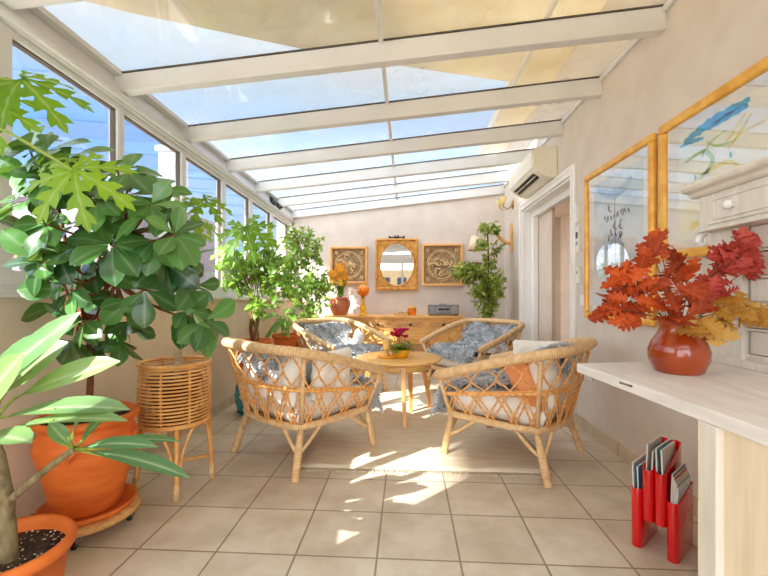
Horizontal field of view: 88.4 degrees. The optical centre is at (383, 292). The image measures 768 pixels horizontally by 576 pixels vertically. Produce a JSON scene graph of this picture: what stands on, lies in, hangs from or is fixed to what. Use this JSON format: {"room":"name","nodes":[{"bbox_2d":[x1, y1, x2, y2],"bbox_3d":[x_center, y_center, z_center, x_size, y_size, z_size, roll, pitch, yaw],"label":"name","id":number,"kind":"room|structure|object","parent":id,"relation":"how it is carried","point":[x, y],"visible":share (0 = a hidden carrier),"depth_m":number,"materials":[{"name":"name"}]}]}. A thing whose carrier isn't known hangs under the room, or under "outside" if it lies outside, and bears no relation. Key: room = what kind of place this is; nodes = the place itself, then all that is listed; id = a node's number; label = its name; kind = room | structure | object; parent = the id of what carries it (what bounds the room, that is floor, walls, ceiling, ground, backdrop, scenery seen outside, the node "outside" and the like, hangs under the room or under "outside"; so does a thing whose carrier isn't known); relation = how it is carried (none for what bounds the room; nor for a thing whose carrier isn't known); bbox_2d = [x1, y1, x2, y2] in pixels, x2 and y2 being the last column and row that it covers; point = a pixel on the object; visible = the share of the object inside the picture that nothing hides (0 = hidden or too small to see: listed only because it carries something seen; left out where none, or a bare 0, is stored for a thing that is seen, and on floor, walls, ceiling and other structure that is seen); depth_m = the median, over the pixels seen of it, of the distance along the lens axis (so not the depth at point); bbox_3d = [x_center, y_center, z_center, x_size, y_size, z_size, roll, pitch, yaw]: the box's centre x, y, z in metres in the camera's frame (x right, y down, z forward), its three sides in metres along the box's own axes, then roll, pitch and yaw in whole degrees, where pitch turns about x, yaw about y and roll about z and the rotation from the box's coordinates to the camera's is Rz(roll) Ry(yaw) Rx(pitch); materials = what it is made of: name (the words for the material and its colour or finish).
{"room":"sunroom","nodes":[
{"label":"sunroom","id":0,"kind":"room"},
{"bbox_2d":[0,514,76,575],"bbox_3d":[-1.185,0.927,1.231,0.364,0.285,0.364,0,0,3],"label":"pot","id":1,"kind":"object","parent":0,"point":[43,543],"depth_m":1.27,"materials":[{"name":"ceramic"}]},
{"bbox_2d":[0,298,292,517],"bbox_3d":[-1.668,0.513,2.321,0.240,1.114,7.040,0,0,3],"label":"wall","id":2,"kind":"structure","parent":0,"point":[119,383],"depth_m":2.20,"materials":[{"name":"paint"}]},
{"bbox_2d":[0,21,11,285],"bbox_3d":[-1.662,-0.600,1.352,0.065,1.139,0.723,0,0,3],"label":"window","id":3,"kind":"structure","parent":2,"relation":"in","point":[5,30],"depth_m":1.68,"materials":[{"name":"white metal"}]},
{"bbox_2d":[12,30,123,289],"bbox_3d":[-1.622,-0.580,2.040,0.065,1.130,0.703,0,0,3],"label":"window","id":4,"kind":"structure","parent":2,"relation":"in","point":[116,111],"depth_m":2.10,"materials":[{"name":"white metal"}]},
{"bbox_2d":[27,394,234,515],"bbox_3d":[-1.542,1.028,2.314,0.012,0.085,7.040,0,0,3],"label":"baseboard","id":5,"kind":"structure","parent":2,"relation":"attached to","point":[228,402],"depth_m":3.02,"materials":[{"name":"beige tile"}]},
{"bbox_2d":[0,286,285,297],"bbox_3d":[-1.618,-0.007,2.318,0.100,0.173,7.040,0,0,3],"label":"trim","id":6,"kind":"structure","parent":2,"relation":"attached to","point":[1,287],"depth_m":2.37,"materials":[{"name":"white metal"}]},
{"bbox_2d":[0,290,291,300],"bbox_3d":[-1.660,0.018,2.320,0.295,0.187,7.040,0,0,3],"label":"trim","id":7,"kind":"structure","parent":2,"relation":"on","point":[3,293],"depth_m":2.30,"materials":[{"name":"white metal"}]},
{"bbox_2d":[124,108,185,290],"bbox_3d":[-1.582,-0.561,2.714,0.065,1.122,0.693,0,0,3],"label":"window","id":8,"kind":"structure","parent":2,"relation":"in","point":[179,153],"depth_m":2.91,"materials":[{"name":"white metal"}]},
{"bbox_2d":[186,152,225,293],"bbox_3d":[-1.544,-0.543,3.382,0.065,1.113,0.690,0,0,3],"label":"window","id":9,"kind":"structure","parent":2,"relation":"in","point":[220,181],"depth_m":3.66,"materials":[{"name":"white metal"}]},
{"bbox_2d":[225,180,252,294],"bbox_3d":[-1.505,-0.524,4.040,0.065,1.105,0.676,0,0,3],"label":"window","id":10,"kind":"structure","parent":2,"relation":"in","point":[248,200],"depth_m":4.30,"materials":[{"name":"white metal"}]},
{"bbox_2d":[253,199,273,295],"bbox_3d":[-1.466,-0.505,4.711,0.065,1.098,0.713,0,0,3],"label":"window","id":11,"kind":"structure","parent":2,"relation":"in","point":[269,214],"depth_m":4.92,"materials":[{"name":"white metal"}]},
{"bbox_2d":[274,214,288,296],"bbox_3d":[-1.429,-0.486,5.392,0.060,1.090,0.697,0,0,3],"label":"window","id":12,"kind":"structure","parent":2,"relation":"in","point":[276,217],"depth_m":5.54,"materials":[{"name":"white metal"}]},
{"bbox_2d":[271,333,301,346],"bbox_3d":[-1.045,0.601,4.248,0.320,0.320,0.320,0,0,3],"label":"pot","id":13,"kind":"object","parent":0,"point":[292,340],"depth_m":4.13,"materials":[{"name":"ceramic"}]},
{"bbox_2d":[0,0,666,217],"bbox_3d":[-0.052,-1.324,2.239,3.156,0.457,7.075,0,0,3],"label":"roof beams","id":14,"kind":"structure","parent":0,"point":[645,21],"depth_m":2.87,"materials":[{"name":"white metal"}]},
{"bbox_2d":[63,370,697,575],"bbox_3d":[-0.035,1.120,2.326,3.620,0.100,7.240,0,0,3],"label":"floor","id":15,"kind":"structure","parent":0,"point":[250,519],"depth_m":1.86,"materials":[{"name":"beige tile"}]},
{"bbox_2d":[0,70,137,232],"bbox_3d":[-1.226,0.159,1.254,0.827,1.822,0.379,0,0,-20],"label":"leaves","id":16,"kind":"object","parent":15,"relation":"on","point":[10,94],"visible":1,"depth_m":1.22,"materials":[{"name":"green plant"}]},
{"bbox_2d":[0,312,189,575],"bbox_3d":[-0.971,0.565,1.168,0.811,1.011,0.366,0,0,17],"label":"plumeria","id":17,"kind":"object","parent":15,"relation":"on","point":[33,545],"visible":1,"depth_m":1.20,"materials":[{"name":"plant"}]},
{"bbox_2d":[70,491,140,550],"bbox_3d":[-1.350,1.025,1.802,0.412,0.090,0.412,0,0,3],"label":"trolley","id":18,"kind":"object","parent":15,"relation":"on","point":[128,512],"visible":0.3,"depth_m":1.70,"materials":[{"name":"brown wood"}]},
{"bbox_2d":[34,483,136,526],"bbox_3d":[-1.350,0.965,1.802,0.376,0.030,0.376,0,0,3],"label":"saucer","id":19,"kind":"object","parent":18,"relation":"on","point":[129,492],"visible":0.3,"depth_m":1.76,"materials":[{"name":"ceramic"}]},
{"bbox_2d":[0,125,234,519],"bbox_3d":[-1.123,0.146,1.689,0.862,1.642,0.658,0,0,3],"label":"rubber plant","id":20,"kind":"object","parent":19,"relation":"on","point":[83,485],"visible":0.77,"depth_m":1.61,"materials":[{"name":"green plant"}]},
{"bbox_2d":[132,355,214,501],"bbox_3d":[-1.159,0.722,2.196,0.374,0.696,0.374,0,0,17],"label":"plant stand","id":21,"kind":"object","parent":15,"relation":"on","point":[149,423],"visible":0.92,"depth_m":2.06,"materials":[{"name":"wicker"}]},
{"bbox_2d":[136,359,211,428],"bbox_3d":[-1.159,0.547,2.196,0.371,0.307,0.372,0,0,3],"label":"basket","id":22,"kind":"object","parent":21,"relation":"on","point":[201,416],"depth_m":2.06,"materials":[{"name":"wicker"}]},
{"bbox_2d":[142,194,232,422],"bbox_3d":[-1.170,0.032,2.256,0.784,1.330,0.499,0,0,36],"label":"tree","id":23,"kind":"object","parent":21,"relation":"on","point":[193,202],"visible":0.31,"depth_m":2.11,"materials":[{"name":"green plant"}]},
{"bbox_2d":[235,381,243,415],"bbox_3d":[-1.167,0.910,3.534,0.320,0.320,0.320,0,0,3],"label":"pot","id":24,"kind":"object","parent":15,"relation":"on","point":[239,405],"visible":0.13,"depth_m":3.41,"materials":[{"name":"teal ceramic"}]},
{"bbox_2d":[209,214,310,369],"bbox_3d":[-1.091,0.038,3.487,0.628,1.422,0.740,0,0,42],"label":"tree","id":25,"kind":"object","parent":24,"relation":"on","point":[266,273],"visible":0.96,"depth_m":3.41,"materials":[{"name":"green plant"}]},
{"bbox_2d":[221,337,384,482],"bbox_3d":[-0.581,0.682,2.662,0.916,0.789,0.834,0,0,40],"label":"rattan armchair","id":26,"kind":"object","parent":15,"relation":"on","point":[232,344],"visible":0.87,"depth_m":2.36,"materials":[{"name":"wicker"}]},
{"bbox_2d":[239,381,366,422],"bbox_3d":[-0.544,0.704,2.706,0.625,0.190,0.620,0,0,40],"label":"seat cushion","id":27,"kind":"object","parent":26,"relation":"on","point":[345,396],"visible":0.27,"depth_m":2.49,"materials":[{"name":"white fabric"}]},
{"bbox_2d":[240,356,300,408],"bbox_3d":[-0.715,0.515,2.503,0.581,0.320,0.183,0,0,40],"label":"cushion","id":28,"kind":"object","parent":27,"relation":"on","point":[291,370],"visible":0.44,"depth_m":2.33,"materials":[{"name":"white fabric"}]},
{"bbox_2d":[310,346,351,401],"bbox_3d":[-0.333,0.510,2.528,0.131,0.298,0.360,0,0,29],"label":"cushion","id":29,"kind":"object","parent":27,"relation":"on","point":[328,373],"visible":0.6,"depth_m":2.45,"materials":[{"name":"white fabric"}]},
{"bbox_2d":[237,351,385,413],"bbox_3d":[-0.512,0.602,2.702,0.646,0.557,0.915,0,0,40],"label":"sheepskin","id":30,"kind":"object","parent":26,"relation":"on","point":[255,361],"visible":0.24,"depth_m":2.49,"materials":[{"name":"grey fur"}]},
{"bbox_2d":[276,223,333,349],"bbox_3d":[-0.988,0.080,4.858,0.758,1.980,0.680,0,0,16],"label":"fig tree","id":31,"kind":"object","parent":15,"relation":"on","point":[292,244],"visible":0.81,"depth_m":4.79,"materials":[{"name":"green plant"}]},
{"bbox_2d":[291,317,392,390],"bbox_3d":[-0.496,0.682,4.293,0.834,0.789,0.916,0,0,43],"label":"rattan armchair","id":32,"kind":"object","parent":15,"relation":"on","point":[298,330],"visible":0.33,"depth_m":4.30,"materials":[{"name":"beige wicker"}]},
{"bbox_2d":[298,321,389,357],"bbox_3d":[-0.468,0.522,4.276,0.913,0.399,0.758,0,0,43],"label":"sheepskin","id":33,"kind":"object","parent":32,"relation":"on","point":[334,333],"visible":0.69,"depth_m":4.39,"materials":[{"name":"grey fur"}]},
{"bbox_2d":[352,329,363,343],"bbox_3d":[-0.298,0.535,4.478,0.118,0.250,0.257,0,0,-20],"label":"cushion","id":34,"kind":"object","parent":33,"relation":"on","point":[358,337],"visible":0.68,"depth_m":4.41,"materials":[{"name":"white fabric"}]},
{"bbox_2d":[325,314,464,369],"bbox_3d":[0.149,0.688,5.482,1.860,0.765,0.497,0,0,3],"label":"sideboard","id":35,"kind":"object","parent":15,"relation":"on","point":[420,326],"visible":0.52,"depth_m":5.25,"materials":[{"name":"brown wood"}]},
{"bbox_2d":[327,263,350,314],"bbox_3d":[-0.633,-0.056,5.460,0.313,0.723,0.273,0,0,-13],"label":"flower pot","id":36,"kind":"object","parent":35,"relation":"on","point":[340,305],"visible":0.94,"depth_m":5.41,"materials":[{"name":"ceramic"}]},
{"bbox_2d":[357,284,368,315],"bbox_3d":[-0.287,0.091,5.386,0.176,0.428,0.175,0,0,3],"label":"globe lamp","id":37,"kind":"object","parent":35,"relation":"on","point":[362,289],"visible":1,"depth_m":5.34,"materials":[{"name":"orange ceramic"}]},
{"bbox_2d":[407,306,415,314],"bbox_3d":[0.380,0.238,5.407,0.124,0.133,0.124,0,0,3],"label":"lidded jar","id":38,"kind":"object","parent":35,"relation":"on","point":[411,310],"visible":0.98,"depth_m":5.36,"materials":[{"name":"orange ceramic"}]},
{"bbox_2d":[428,304,458,315],"bbox_3d":[0.804,0.226,5.384,0.410,0.158,0.156,0,0,3],"label":"radio","id":39,"kind":"object","parent":35,"relation":"on","point":[441,309],"visible":0.99,"depth_m":5.31,"materials":[{"name":"silver metal"}]},
{"bbox_2d":[429,306,434,313],"bbox_3d":[0.650,0.230,5.320,0.086,0.100,0.004,0,0,3],"label":"speaker grille","id":40,"kind":"object","parent":39,"relation":"attached to","point":[431,308],"depth_m":5.32,"materials":[{"name":"grey fabric"}]},
{"bbox_2d":[452,306,457,313],"bbox_3d":[0.950,0.230,5.303,0.086,0.100,0.004,0,0,3],"label":"speaker grille","id":41,"kind":"object","parent":39,"relation":"attached to","point":[454,308],"depth_m":5.30,"materials":[{"name":"grey fabric"}]},
{"bbox_2d":[300,388,554,478],"bbox_3d":[0.296,1.061,3.358,1.520,0.015,2.092,0,0,3],"label":"rug","id":42,"kind":"object","parent":15,"relation":"on","point":[343,444],"visible":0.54,"depth_m":2.71,"materials":[{"name":"beige carpet"}]},
{"bbox_2d":[355,351,441,427],"bbox_3d":[0.126,0.813,3.449,0.752,0.518,0.752,0,0,3],"label":"round table","id":43,"kind":"object","parent":42,"relation":"on","point":[417,361],"visible":0.69,"depth_m":3.25,"materials":[{"name":"brown wood"}]},
{"bbox_2d":[377,354,396,358],"bbox_3d":[0.033,0.545,3.404,0.184,0.018,0.184,0,0,3],"label":"tray","id":44,"kind":"object","parent":43,"relation":"on","point":[379,355],"visible":0.81,"depth_m":3.35,"materials":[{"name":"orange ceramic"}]},
{"bbox_2d":[383,340,390,356],"bbox_3d":[0.023,0.469,3.404,0.072,0.151,0.072,0,0,3],"label":"candle holder","id":45,"kind":"object","parent":44,"relation":"on","point":[386,343],"visible":1,"depth_m":3.38,"materials":[{"name":"brown wood"}]},
{"bbox_2d":[383,340,390,348],"bbox_3d":[0.023,0.442,3.404,0.067,0.075,0.067,0,0,-4],"label":"candle","id":46,"kind":"object","parent":45,"relation":"on","point":[386,343],"depth_m":3.38,"materials":[{"name":"yellow wax"}]},
{"bbox_2d":[392,348,409,357],"bbox_3d":[0.144,0.520,3.417,0.156,0.069,0.156,0,0,3],"label":"pot","id":47,"kind":"object","parent":43,"relation":"on","point":[404,352],"depth_m":3.36,"materials":[{"name":"yellow ceramic"}]},
{"bbox_2d":[387,327,416,357],"bbox_3d":[0.148,0.426,3.420,0.277,0.256,0.233,0,0,-27],"label":"cyclamen","id":48,"kind":"object","parent":43,"relation":"on","point":[400,352],"visible":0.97,"depth_m":3.38,"materials":[{"name":"plant"}]},
{"bbox_2d":[420,318,524,387],"bbox_3d":[0.971,0.682,4.207,0.834,0.789,0.916,0,0,-36],"label":"rattan armchair","id":49,"kind":"object","parent":42,"relation":"on","point":[521,325],"visible":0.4,"depth_m":4.23,"materials":[{"name":"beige wicker"}]},
{"bbox_2d":[435,352,503,367],"bbox_3d":[0.924,0.704,4.173,0.620,0.190,0.625,0,0,-36],"label":"seat cushion","id":50,"kind":"object","parent":49,"relation":"on","point":[445,362],"visible":0.14,"depth_m":4.03,"materials":[{"name":"white fabric"}]},
{"bbox_2d":[426,321,517,364],"bbox_3d":[0.945,0.518,4.186,0.925,0.376,0.770,0,0,-36],"label":"sheepskin","id":51,"kind":"object","parent":49,"relation":"on","point":[475,335],"visible":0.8,"depth_m":4.24,"materials":[{"name":"grey fur"}]},
{"bbox_2d":[434,337,597,487],"bbox_3d":[0.909,0.682,2.607,0.834,0.789,0.916,0,0,40],"label":"rattan armchair","id":52,"kind":"object","parent":42,"relation":"on","point":[580,345],"visible":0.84,"depth_m":2.29,"materials":[{"name":"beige wicker"}]},
{"bbox_2d":[430,341,586,417],"bbox_3d":[0.836,0.589,2.639,0.910,0.543,0.708,0,0,40],"label":"sheepskin","id":53,"kind":"object","parent":52,"relation":"on","point":[482,378],"visible":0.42,"depth_m":2.65,"materials":[{"name":"grey fur"}]},
{"bbox_2d":[505,363,541,406],"bbox_3d":[0.887,0.545,2.494,0.238,0.320,0.465,0,0,20],"label":"cushion","id":54,"kind":"object","parent":53,"relation":"on","point":[514,376],"visible":0.3,"depth_m":2.31,"materials":[{"name":"fabric"}]},
{"bbox_2d":[449,384,570,426],"bbox_3d":[0.865,0.704,2.644,0.620,0.190,0.625,0,0,40],"label":"seat cushion","id":55,"kind":"object","parent":52,"relation":"on","point":[513,402],"visible":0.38,"depth_m":2.42,"materials":[{"name":"white fabric"}]},
{"bbox_2d":[513,339,565,353],"bbox_3d":[1.101,0.505,2.799,0.360,0.336,0.151,0,0,16],"label":"cushion","id":56,"kind":"object","parent":55,"relation":"on","point":[519,346],"visible":0.14,"depth_m":2.80,"materials":[{"name":"white fabric"}]},
{"bbox_2d":[528,358,577,411],"bbox_3d":[1.068,0.515,2.473,0.184,0.320,0.580,0,0,40],"label":"cushion","id":57,"kind":"object","parent":55,"relation":"on","point":[551,373],"visible":0.34,"depth_m":2.29,"materials":[{"name":"white fabric"}]},
{"bbox_2d":[448,221,506,324],"bbox_3d":[1.237,0.067,5.018,0.804,2.006,0.505,0,0,-24],"label":"fig","id":58,"kind":"object","parent":15,"relation":"on","point":[477,271],"visible":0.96,"depth_m":5.00,"materials":[{"name":"plant"}]},
{"bbox_2d":[632,437,692,563],"bbox_3d":[1.183,0.857,1.682,0.214,0.426,0.170,0,0,-39],"label":"magazine rack","id":59,"kind":"object","parent":15,"relation":"on","point":[652,508],"visible":0.85,"depth_m":1.62,"materials":[{"name":"red plastic"}]},
{"bbox_2d":[632,453,645,488],"bbox_3d":[1.128,0.892,1.737,0.165,0.336,0.013,0,0,-39],"label":"magazine","id":60,"kind":"object","parent":59,"relation":"in","point":[642,458],"visible":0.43,"depth_m":1.70,"materials":[{"name":"paper"}]},
{"bbox_2d":[636,460,645,488],"bbox_3d":[1.140,0.898,1.723,0.165,0.324,0.014,0,0,-39],"label":"magazine","id":61,"kind":"object","parent":59,"relation":"in","point":[639,467],"visible":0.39,"depth_m":1.68,"materials":[{"name":"paper"}]},
{"bbox_2d":[651,450,655,469],"bbox_3d":[1.171,0.795,1.684,0.165,0.282,0.013,0,0,-39],"label":"magazine","id":62,"kind":"object","parent":59,"relation":"in","point":[653,463],"visible":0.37,"depth_m":1.63,"materials":[{"name":"paper"}]},
{"bbox_2d":[646,435,661,470],"bbox_3d":[1.159,0.783,1.699,0.165,0.305,0.012,0,0,-39],"label":"magazine","id":63,"kind":"object","parent":59,"relation":"in","point":[652,445],"visible":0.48,"depth_m":1.67,"materials":[{"name":"paper"}]},
{"bbox_2d":[655,439,669,474],"bbox_3d":[1.182,0.787,1.670,0.165,0.297,0.014,0,0,-39],"label":"magazine","id":64,"kind":"object","parent":59,"relation":"in","point":[664,444],"visible":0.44,"depth_m":1.63,"materials":[{"name":"paper"}]},
{"bbox_2d":[660,441,675,474],"bbox_3d":[1.194,0.788,1.656,0.165,0.295,0.014,0,0,-39],"label":"magazine","id":65,"kind":"object","parent":59,"relation":"in","point":[667,453],"visible":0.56,"depth_m":1.64,"materials":[{"name":"paper"}]},
{"bbox_2d":[670,463,685,502],"bbox_3d":[1.213,0.892,1.632,0.165,0.336,0.014,0,0,-39],"label":"magazine","id":66,"kind":"object","parent":59,"relation":"in","point":[681,467],"visible":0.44,"depth_m":1.58,"materials":[{"name":"paper"}]},
{"bbox_2d":[672,466,686,503],"bbox_3d":[1.216,0.898,1.628,0.165,0.324,0.014,0,0,-39],"label":"magazine","id":67,"kind":"object","parent":59,"relation":"in","point":[684,469],"visible":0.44,"depth_m":1.58,"materials":[{"name":"paper"}]},
{"bbox_2d":[673,470,687,503],"bbox_3d":[1.219,0.904,1.625,0.165,0.312,0.012,0,0,-39],"label":"magazine","id":68,"kind":"object","parent":59,"relation":"in","point":[680,477],"visible":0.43,"depth_m":1.59,"materials":[{"name":"paper"}]},
{"bbox_2d":[675,473,688,503],"bbox_3d":[1.222,0.910,1.621,0.165,0.300,0.013,0,0,-39],"label":"magazine","id":69,"kind":"object","parent":59,"relation":"in","point":[686,476],"visible":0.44,"depth_m":1.58,"materials":[{"name":"paper"}]},
{"bbox_2d":[676,476,690,503],"bbox_3d":[1.224,0.916,1.618,0.165,0.288,0.012,0,0,-39],"label":"magazine","id":70,"kind":"object","parent":59,"relation":"in","point":[684,486],"visible":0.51,"depth_m":1.60,"materials":[{"name":"paper"}]},
{"bbox_2d":[577,361,767,575],"bbox_3d":[1.053,0.670,0.534,0.736,0.800,2.190,0,0,3],"label":"desk","id":71,"kind":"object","parent":15,"relation":"on","point":[729,403],"depth_m":0.90,"materials":[{"name":"white wood"}]},
{"bbox_2d":[647,316,712,375],"bbox_3d":[1.005,0.176,1.349,0.180,0.188,0.180,0,0,3],"label":"vase","id":72,"kind":"object","parent":71,"relation":"on","point":[667,353],"visible":0.86,"depth_m":1.29,"materials":[{"name":"brown ceramic"}]},
{"bbox_2d":[588,228,720,331],"bbox_3d":[0.922,-0.004,1.314,0.413,0.447,0.271,0,0,3],"label":"autumn leaves","id":73,"kind":"object","parent":72,"relation":"in","point":[697,294],"visible":0.95,"depth_m":1.33,"materials":[{"name":"orange plant"}]},
{"bbox_2d":[673,291,767,346],"bbox_3d":[1.129,0.106,1.309,0.392,0.228,0.145,0,0,-10],"label":"branch","id":74,"kind":"object","parent":72,"relation":"in","point":[713,329],"visible":0.9,"depth_m":1.28,"materials":[{"name":"yellow plant"}]},
{"bbox_2d":[688,226,765,316],"bbox_3d":[1.182,-0.008,1.369,0.332,0.457,0.150,0,0,-21],"label":"branch","id":75,"kind":"object","parent":72,"relation":"in","point":[726,257],"visible":0.77,"depth_m":1.37,"materials":[{"name":"red plant"}]},
{"bbox_2d":[680,156,767,373],"bbox_3d":[1.314,-0.080,0.955,0.267,0.700,1.340,0,0,3],"label":"cabinet","id":76,"kind":"object","parent":71,"relation":"on","point":[734,198],"visible":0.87,"depth_m":1.42,"materials":[{"name":"beige paint"}]},
{"bbox_3d":[-1.045,0.917,4.248,0.310,0.310,0.308,0,0,3],"label":"stool","id":77,"kind":"object","parent":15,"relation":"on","visible":0},
{"bbox_2d":[259,300,302,346],"bbox_3d":[-1.084,0.417,4.190,0.530,0.688,0.459,0,0,39],"label":"palm","id":78,"kind":"object","parent":77,"relation":"on","point":[283,339],"visible":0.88,"depth_m":4.11,"materials":[{"name":"plant"}]},
{"bbox_2d":[277,194,503,351],"bbox_3d":[0.225,-0.250,5.837,3.610,2.640,0.200,0,0,3],"label":"wall","id":79,"kind":"structure","parent":0,"point":[451,221],"depth_m":5.73,"materials":[{"name":"paint"}]},
{"bbox_2d":[0,3,294,224],"bbox_3d":[-1.615,-1.149,2.318,0.125,0.289,7.040,0,0,3],"label":"trim","id":80,"kind":"structure","parent":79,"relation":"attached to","point":[20,32],"depth_m":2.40,"materials":[{"name":"white metal"}]},
{"bbox_2d":[18,6,293,213],"bbox_3d":[-1.613,-1.254,2.318,0.190,0.230,7.040,0,0,3],"label":"trim","id":81,"kind":"structure","parent":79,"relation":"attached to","point":[42,17],"depth_m":2.18,"materials":[{"name":"white metal"}]},
{"bbox_2d":[270,196,276,205],"bbox_3d":[-1.369,-1.134,4.888,0.098,0.112,0.072,0,0,3],"label":"spotlight","id":82,"kind":"object","parent":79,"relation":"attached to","point":[273,201],"visible":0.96,"depth_m":4.86,"materials":[{"name":"plastic"}]},
{"bbox_2d":[330,246,366,283],"bbox_3d":[-0.512,-0.405,5.750,0.540,0.535,0.060,0,0,3],"label":"relief plaque","id":83,"kind":"object","parent":79,"relation":"attached to","point":[354,259],"visible":0.82,"depth_m":5.75,"materials":[{"name":"brown wood"}]},
{"bbox_2d":[376,235,417,289],"bbox_3d":[0.184,-0.441,5.714,0.610,0.792,0.050,0,0,3],"label":"mirror","id":84,"kind":"object","parent":79,"relation":"attached to","point":[396,259],"visible":1,"depth_m":5.72,"materials":[{"name":"brown wood"}]},
{"bbox_2d":[422,244,462,285],"bbox_3d":[0.836,-0.405,5.671,0.580,0.600,0.060,0,0,3],"label":"relief plaque","id":85,"kind":"object","parent":79,"relation":"attached to","point":[437,259],"visible":0.91,"depth_m":5.68,"materials":[{"name":"brown wood"}]},
{"bbox_2d":[555,199,569,340],"bbox_3d":[2.470,-0.180,4.564,1.180,2.500,5.000,0,0,3],"label":"wall","id":86,"kind":"structure","parent":0,"point":[562,209],"depth_m":6.93,"materials":[{"name":"beige paint"}]},
{"bbox_2d":[561,213,569,339],"bbox_3d":[3.009,-0.180,4.533,0.100,2.500,5.000,0,0,3],"label":"wall","id":87,"kind":"structure","parent":0,"point":[565,220],"depth_m":6.71,"materials":[{"name":"beige paint"}]},
{"bbox_2d":[504,0,767,498],"bbox_3d":[1.627,-0.580,2.129,0.220,3.300,7.040,0,0,3],"label":"wall","id":88,"kind":"structure","parent":0,"point":[704,45],"depth_m":2.40,"materials":[{"name":"paint"}]},
{"bbox_2d":[86,0,607,171],"bbox_3d":[0.281,-2.016,2.678,5.750,0.052,7.820,0,0,3],"label":"awning","id":89,"kind":"object","parent":88,"relation":"attached to","point":[302,24],"visible":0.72,"depth_m":2.92,"materials":[{"name":"beige fabric"}]},
{"bbox_2d":[467,223,512,251],"bbox_3d":[1.404,-0.734,5.247,0.586,0.388,0.232,0,0,3],"label":"wall lamp","id":90,"kind":"object","parent":88,"relation":"attached to","point":[472,243],"visible":0.7,"depth_m":5.21,"materials":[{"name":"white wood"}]},
{"bbox_2d":[496,197,513,209],"bbox_3d":[1.595,-1.167,5.196,0.200,0.137,0.278,0,0,3],"label":"wall lamp","id":91,"kind":"object","parent":88,"relation":"attached to","point":[502,200],"visible":1,"depth_m":5.15,"materials":[{"name":"gold metal"}]},
{"bbox_2d":[509,146,556,198],"bbox_3d":[1.512,-1.218,4.079,0.236,0.293,0.840,0,0,3],"label":"air conditioner","id":92,"kind":"object","parent":88,"relation":"attached to","point":[538,168],"visible":0.92,"depth_m":3.77,"materials":[{"name":"beige plastic"}]},
{"bbox_2d":[514,174,538,194],"bbox_3d":[1.463,-1.115,4.082,0.063,0.044,0.660,0,0,3],"label":"outlet","id":93,"kind":"object","parent":92,"relation":"attached to","point":[529,180],"depth_m":4.05,"materials":[{"name":"plastic"}]},
{"bbox_2d":[519,163,576,420],"bbox_3d":[1.764,0.003,4.034,0.328,2.135,1.610,0,0,3],"label":"door frame","id":94,"kind":"structure","parent":88,"relation":"in","point":[537,221],"depth_m":4.50,"materials":[{"name":"white wood"}]},
{"bbox_2d":[574,202,580,222],"bbox_3d":[1.559,-0.645,3.185,0.038,0.160,0.050,0,0,3],"label":"sensor","id":95,"kind":"object","parent":88,"relation":"attached to","point":[577,206],"visible":1,"depth_m":3.16,"materials":[{"name":"white plastic"}]},
{"bbox_2d":[576,227,580,251],"bbox_3d":[1.563,-0.430,3.179,0.028,0.200,0.050,0,0,3],"label":"remote control","id":96,"kind":"object","parent":88,"relation":"attached to","point":[578,229],"visible":1,"depth_m":3.15,"materials":[{"name":"white plastic"}]},
{"bbox_2d":[576,267,580,282],"bbox_3d":[1.563,-0.145,3.179,0.028,0.130,0.050,0,0,3],"label":"light switch","id":97,"kind":"object","parent":88,"relation":"attached to","point":[578,269],"visible":1,"depth_m":3.15,"materials":[{"name":"white plastic"}]},
{"bbox_2d":[503,0,676,186],"bbox_3d":[1.506,-1.524,2.136,0.022,0.037,7.040,0,0,3],"label":"trim","id":98,"kind":"structure","parent":88,"relation":"attached to","point":[669,3],"depth_m":2.62,"materials":[{"name":"white metal"}]},
{"bbox_2d":[584,133,656,326],"bbox_3d":[1.527,-0.351,2.616,0.035,1.082,0.850,0,0,3],"label":"framed picture","id":99,"kind":"object","parent":88,"relation":"attached to","point":[620,196],"visible":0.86,"depth_m":2.57,"materials":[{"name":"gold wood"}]},
{"bbox_2d":[594,158,642,305],"bbox_3d":[1.532,-0.351,2.610,0.003,0.882,0.600,0,0,3],"label":"painting","id":100,"kind":"object","parent":99,"relation":"attached to","point":[618,196],"depth_m":2.59},
{"bbox_2d":[575,413,697,517],"bbox_3d":[1.510,1.028,2.130,0.012,0.085,7.028,0,0,3],"label":"baseboard","id":101,"kind":"structure","parent":88,"relation":"attached to","point":[607,441],"depth_m":2.68,"materials":[{"name":"beige tile"}]},
{"bbox_2d":[658,56,767,260],"bbox_3d":[1.462,-0.535,1.505,0.035,0.730,1.275,0,0,3],"label":"framed picture","id":102,"kind":"object","parent":88,"relation":"attached to","point":[726,129],"visible":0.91,"depth_m":1.83,"materials":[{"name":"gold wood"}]},
{"bbox_2d":[679,84,767,241],"bbox_3d":[1.468,-0.530,1.515,0.003,0.540,0.975,0,0,3],"label":"painting","id":103,"kind":"object","parent":102,"relation":"attached to","point":[735,134],"depth_m":1.74},
{"label":"outside","id":104,"kind":"structure","parent":0,"visible":0},
{"bbox_3d":[1.163,4.170,19.966,120.000,0.200,120.000,0,0,3],"label":"ground","id":105,"kind":"structure","parent":104,"visible":0},
{"bbox_2d":[12,190,215,283],"bbox_3d":[-8.003,1.135,8.780,7.200,5.870,3.600,0,0,3],"label":"house","id":106,"kind":"structure","parent":105,"relation":"on","point":[208,272],"depth_m":7.59,"materials":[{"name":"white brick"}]},
{"bbox_2d":[155,145,187,237],"bbox_3d":[-4.289,0.570,8.063,0.480,7.000,0.500,0,0,3],"label":"chimney","id":107,"kind":"object","parent":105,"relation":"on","point":[166,156],"visible":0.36,"depth_m":7.87,"materials":[{"name":"white"}]},
{"bbox_2d":[214,256,243,284],"bbox_3d":[-8.683,1.335,16.032,5.000,5.470,5.200,0,0,3],"label":"house","id":108,"kind":"structure","parent":105,"relation":"on","point":[215,256],"depth_m":14.88,"materials":[{"name":"white"}]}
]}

